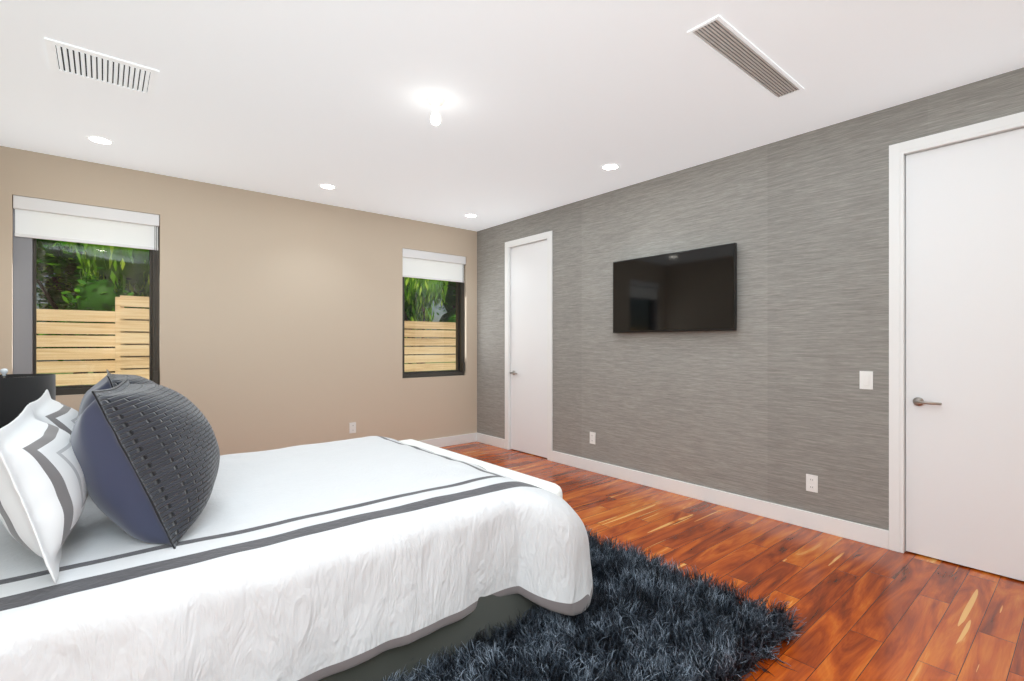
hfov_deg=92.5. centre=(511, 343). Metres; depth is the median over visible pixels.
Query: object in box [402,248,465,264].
window shade
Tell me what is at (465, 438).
baseboard
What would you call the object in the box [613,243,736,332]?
tv
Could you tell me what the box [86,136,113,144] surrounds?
recessed light
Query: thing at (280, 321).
wall
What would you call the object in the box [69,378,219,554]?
pillow
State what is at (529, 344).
closet door
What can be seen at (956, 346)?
entry door
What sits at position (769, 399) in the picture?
wall
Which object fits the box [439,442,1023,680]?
floor
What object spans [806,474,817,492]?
outlet
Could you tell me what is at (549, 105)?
ceiling
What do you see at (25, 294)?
window
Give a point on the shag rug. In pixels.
(640, 618)
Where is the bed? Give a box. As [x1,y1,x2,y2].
[0,370,592,680]
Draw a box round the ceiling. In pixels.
[0,0,1023,230]
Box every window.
[13,208,159,394]
[402,277,463,377]
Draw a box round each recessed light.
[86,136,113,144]
[318,184,336,189]
[464,214,477,217]
[601,164,619,170]
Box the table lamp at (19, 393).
[0,368,55,427]
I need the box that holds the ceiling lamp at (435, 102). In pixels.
[426,96,444,125]
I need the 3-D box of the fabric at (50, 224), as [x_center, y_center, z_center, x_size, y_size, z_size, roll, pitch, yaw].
[-3.431,-0.930,4.002,0.881,0.190,0.002,0,0,-40]
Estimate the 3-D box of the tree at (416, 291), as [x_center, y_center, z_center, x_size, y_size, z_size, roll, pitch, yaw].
[-2.821,-0.398,11.939,2.544,4.069,3.002,0,0,-40]
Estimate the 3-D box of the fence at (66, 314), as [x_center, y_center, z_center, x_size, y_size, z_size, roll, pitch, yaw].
[-3.661,0.580,7.734,22.043,2.000,0.113,0,0,-40]
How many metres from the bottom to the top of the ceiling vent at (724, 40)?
0.006 m
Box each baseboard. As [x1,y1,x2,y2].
[420,433,475,446]
[476,433,504,448]
[552,451,888,548]
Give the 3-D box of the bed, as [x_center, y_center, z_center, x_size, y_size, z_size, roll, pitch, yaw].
[-1.114,0.662,2.245,2.508,1.204,1.998,0,0,-40]
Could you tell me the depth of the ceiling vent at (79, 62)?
2.62 m
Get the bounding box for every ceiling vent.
[44,37,159,97]
[687,15,803,99]
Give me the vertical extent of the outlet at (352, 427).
0.116 m
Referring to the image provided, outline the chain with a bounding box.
[153,226,157,383]
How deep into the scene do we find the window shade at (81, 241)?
3.96 m
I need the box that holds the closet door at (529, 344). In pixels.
[505,231,552,460]
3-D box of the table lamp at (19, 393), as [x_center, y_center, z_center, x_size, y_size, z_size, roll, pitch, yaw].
[-2.614,0.398,2.523,0.390,0.542,0.390,0,0,-40]
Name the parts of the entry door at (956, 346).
handle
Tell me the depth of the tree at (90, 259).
7.23 m
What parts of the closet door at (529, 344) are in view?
handle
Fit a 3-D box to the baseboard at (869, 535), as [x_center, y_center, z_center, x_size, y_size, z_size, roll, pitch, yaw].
[1.392,1.222,4.195,0.016,0.115,2.980,0,0,-40]
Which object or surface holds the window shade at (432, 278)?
attached to the window at (459, 324)
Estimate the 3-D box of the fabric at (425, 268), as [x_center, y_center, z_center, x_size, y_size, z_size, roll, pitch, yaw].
[-0.960,-0.917,6.061,0.880,0.215,0.002,0,0,-40]
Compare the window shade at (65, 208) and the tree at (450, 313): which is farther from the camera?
the tree at (450, 313)
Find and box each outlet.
[349,422,355,432]
[590,432,595,443]
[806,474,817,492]
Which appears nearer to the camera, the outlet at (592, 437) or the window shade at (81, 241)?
the window shade at (81, 241)
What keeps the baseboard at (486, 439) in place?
attached to the wall at (769, 399)
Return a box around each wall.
[0,146,476,455]
[477,67,1023,530]
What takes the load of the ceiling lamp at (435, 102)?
hanging from the ceiling
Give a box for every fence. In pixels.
[37,309,455,385]
[115,295,148,378]
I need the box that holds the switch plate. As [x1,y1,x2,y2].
[860,371,872,389]
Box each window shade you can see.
[13,195,158,226]
[15,233,157,250]
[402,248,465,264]
[402,275,463,282]
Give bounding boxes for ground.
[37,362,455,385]
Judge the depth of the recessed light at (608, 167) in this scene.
4.08 m
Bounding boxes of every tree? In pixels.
[37,239,148,385]
[67,242,148,308]
[404,277,447,371]
[433,281,455,354]
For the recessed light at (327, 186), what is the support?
in the ceiling
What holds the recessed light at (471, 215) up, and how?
in the ceiling
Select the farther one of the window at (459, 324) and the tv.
the window at (459, 324)
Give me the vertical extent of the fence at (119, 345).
2.200 m
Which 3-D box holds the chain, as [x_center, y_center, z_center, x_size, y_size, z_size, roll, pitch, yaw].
[-3.099,-0.330,4.267,0.032,1.380,0.024,0,0,-40]
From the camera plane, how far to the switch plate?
3.14 m
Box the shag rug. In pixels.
[382,525,806,680]
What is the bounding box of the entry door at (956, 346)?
[889,112,1023,580]
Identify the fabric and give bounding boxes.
[15,209,157,246]
[402,257,463,280]

